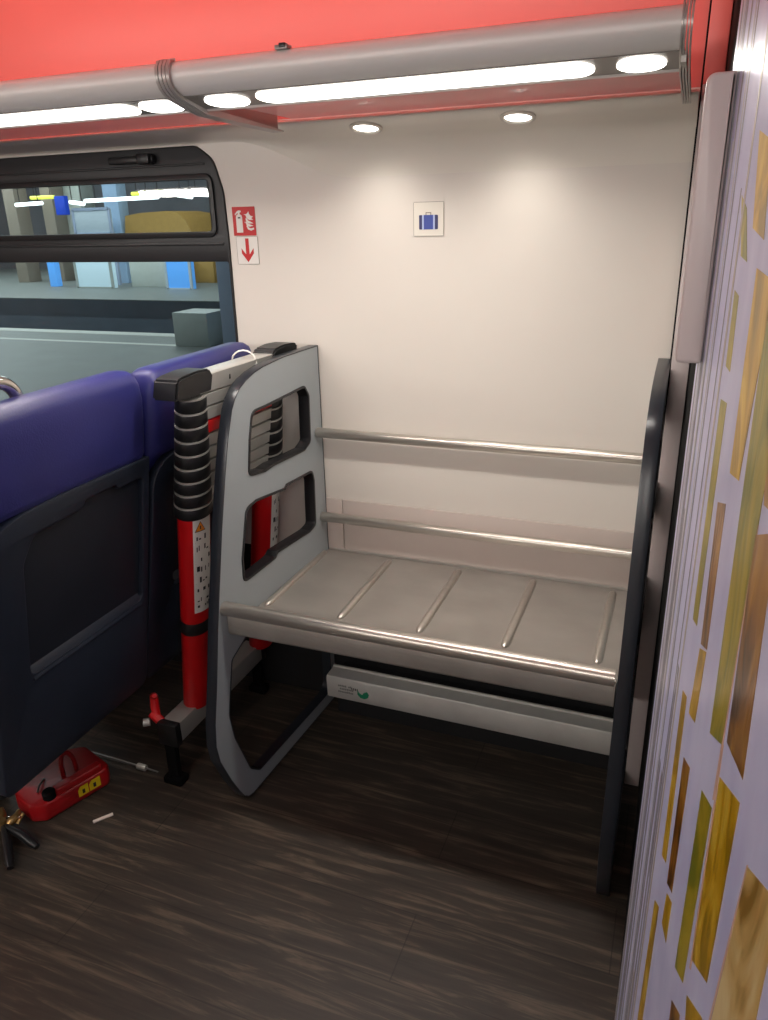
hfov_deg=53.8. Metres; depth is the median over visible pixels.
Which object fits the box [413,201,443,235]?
sign
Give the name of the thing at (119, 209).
column
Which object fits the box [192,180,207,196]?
lamp
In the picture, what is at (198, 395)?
ladder
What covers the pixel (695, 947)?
wall
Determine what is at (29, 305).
platform
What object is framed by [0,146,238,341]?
window
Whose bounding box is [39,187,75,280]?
column
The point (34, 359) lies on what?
platform
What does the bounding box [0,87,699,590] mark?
wall
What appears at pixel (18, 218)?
column
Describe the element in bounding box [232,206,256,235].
fire extinguisher sign
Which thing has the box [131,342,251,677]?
seat
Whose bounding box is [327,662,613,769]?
heater cover
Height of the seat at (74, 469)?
1.283 m
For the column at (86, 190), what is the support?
on the platform at (29, 305)
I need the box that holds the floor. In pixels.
[0,660,642,1019]
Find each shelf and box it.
[0,113,223,139]
[227,549,626,706]
[245,72,679,118]
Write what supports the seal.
attached to the wall at (543, 310)
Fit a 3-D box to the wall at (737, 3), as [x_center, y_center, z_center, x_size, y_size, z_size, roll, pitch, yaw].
[0.736,-0.141,1.483,0.279,2.260,0.940,7,23,20]
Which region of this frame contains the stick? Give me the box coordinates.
[93,813,112,822]
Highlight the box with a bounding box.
[172,308,222,346]
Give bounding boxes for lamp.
[0,105,140,126]
[15,188,42,206]
[30,187,53,199]
[69,186,84,205]
[84,183,158,202]
[131,182,162,195]
[138,100,183,112]
[177,180,192,198]
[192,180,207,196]
[204,94,249,107]
[256,62,594,102]
[617,55,666,72]
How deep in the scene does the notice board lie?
20.26 m
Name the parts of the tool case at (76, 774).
loop handle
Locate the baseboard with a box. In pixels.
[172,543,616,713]
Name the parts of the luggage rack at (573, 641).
edge trim, panel, window trim, window trim, opening trim, rail, rail, rail, plate, opening trim, edge trim, panel, window trim, window trim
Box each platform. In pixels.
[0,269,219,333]
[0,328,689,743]
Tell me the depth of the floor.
1.90 m
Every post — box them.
[624,84,705,785]
[703,0,733,83]
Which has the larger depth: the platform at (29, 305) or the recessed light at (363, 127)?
the platform at (29, 305)
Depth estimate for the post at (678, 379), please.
1.91 m
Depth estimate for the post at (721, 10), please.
1.52 m
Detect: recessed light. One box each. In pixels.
[349,121,381,133]
[500,110,535,123]
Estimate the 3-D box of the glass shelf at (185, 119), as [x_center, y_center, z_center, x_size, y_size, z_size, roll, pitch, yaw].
[-1.782,-1.070,2.240,3.100,0.006,0.321,7,23,20]
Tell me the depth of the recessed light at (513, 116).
1.70 m
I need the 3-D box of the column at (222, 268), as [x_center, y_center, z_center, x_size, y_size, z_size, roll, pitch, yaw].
[-1.829,-3.432,9.374,0.364,2.834,0.500,7,23,20]
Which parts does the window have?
hopper sash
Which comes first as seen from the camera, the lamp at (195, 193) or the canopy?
the lamp at (195, 193)
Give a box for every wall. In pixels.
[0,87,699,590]
[0,180,209,268]
[615,0,767,1019]
[617,0,740,994]
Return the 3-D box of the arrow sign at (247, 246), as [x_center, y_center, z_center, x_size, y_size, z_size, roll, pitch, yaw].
[-0.393,-0.748,2.183,0.071,0.076,0.002,7,23,20]
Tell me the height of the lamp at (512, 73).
0.014 m
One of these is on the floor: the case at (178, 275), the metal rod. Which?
the metal rod
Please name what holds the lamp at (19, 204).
hanging from the roof
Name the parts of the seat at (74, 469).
grab handle, backrest, recess panel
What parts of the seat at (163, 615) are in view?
backrest, recess panel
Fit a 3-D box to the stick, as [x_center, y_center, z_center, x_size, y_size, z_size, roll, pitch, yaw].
[-0.784,0.860,2.115,0.054,0.009,0.009,-14,24,-29]
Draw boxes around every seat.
[0,370,148,799]
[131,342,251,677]
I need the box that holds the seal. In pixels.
[626,0,711,759]
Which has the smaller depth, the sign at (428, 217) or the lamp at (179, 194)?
the sign at (428, 217)
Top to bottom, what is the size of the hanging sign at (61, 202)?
0.478 m
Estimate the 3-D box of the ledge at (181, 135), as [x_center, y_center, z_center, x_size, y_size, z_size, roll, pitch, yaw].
[-1.841,-1.164,2.517,2.980,0.036,0.180,7,23,20]
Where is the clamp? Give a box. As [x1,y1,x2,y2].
[0,807,39,869]
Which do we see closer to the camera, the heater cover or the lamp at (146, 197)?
the heater cover
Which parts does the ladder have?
lock lever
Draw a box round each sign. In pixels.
[54,196,69,214]
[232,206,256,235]
[236,236,259,263]
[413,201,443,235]
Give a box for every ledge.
[0,125,231,156]
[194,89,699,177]
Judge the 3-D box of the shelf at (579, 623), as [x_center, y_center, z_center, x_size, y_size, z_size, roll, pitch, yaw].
[0.144,0.253,2.031,0.964,0.066,0.548,7,23,20]
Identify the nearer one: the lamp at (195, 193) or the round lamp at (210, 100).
the round lamp at (210, 100)
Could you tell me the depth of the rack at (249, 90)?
1.37 m
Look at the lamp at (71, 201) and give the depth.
18.55 m
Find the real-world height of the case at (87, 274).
0.784 m
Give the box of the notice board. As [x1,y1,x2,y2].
[71,207,121,284]
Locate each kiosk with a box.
[129,262,165,286]
[194,262,216,282]
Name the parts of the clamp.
handle, handle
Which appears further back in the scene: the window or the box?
the box
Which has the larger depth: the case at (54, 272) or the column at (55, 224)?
the column at (55, 224)
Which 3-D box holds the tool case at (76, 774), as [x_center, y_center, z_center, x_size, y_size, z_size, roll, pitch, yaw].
[-0.949,0.765,2.206,0.181,0.127,0.236,16,27,37]
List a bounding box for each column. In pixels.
[1,188,41,281]
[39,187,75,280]
[62,185,94,233]
[101,183,131,282]
[216,262,235,343]
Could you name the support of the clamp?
on the floor
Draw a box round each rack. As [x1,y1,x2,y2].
[0,0,695,139]
[206,345,670,895]
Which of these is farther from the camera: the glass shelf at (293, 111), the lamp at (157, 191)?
the lamp at (157, 191)
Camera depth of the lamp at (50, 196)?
21.20 m
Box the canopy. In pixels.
[125,211,210,232]
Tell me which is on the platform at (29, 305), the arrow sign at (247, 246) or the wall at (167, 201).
the wall at (167, 201)
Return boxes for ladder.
[143,342,296,786]
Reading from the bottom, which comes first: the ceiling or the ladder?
the ladder
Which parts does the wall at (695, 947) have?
handle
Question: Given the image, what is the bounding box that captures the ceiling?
[0,0,733,139]
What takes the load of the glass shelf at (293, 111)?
attached to the rack at (249, 90)
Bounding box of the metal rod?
[91,751,157,772]
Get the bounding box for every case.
[15,747,109,820]
[47,262,62,286]
[73,262,117,287]
[163,262,195,289]
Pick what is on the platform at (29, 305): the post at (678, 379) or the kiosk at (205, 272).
the kiosk at (205, 272)
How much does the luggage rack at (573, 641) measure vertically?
1.205 m

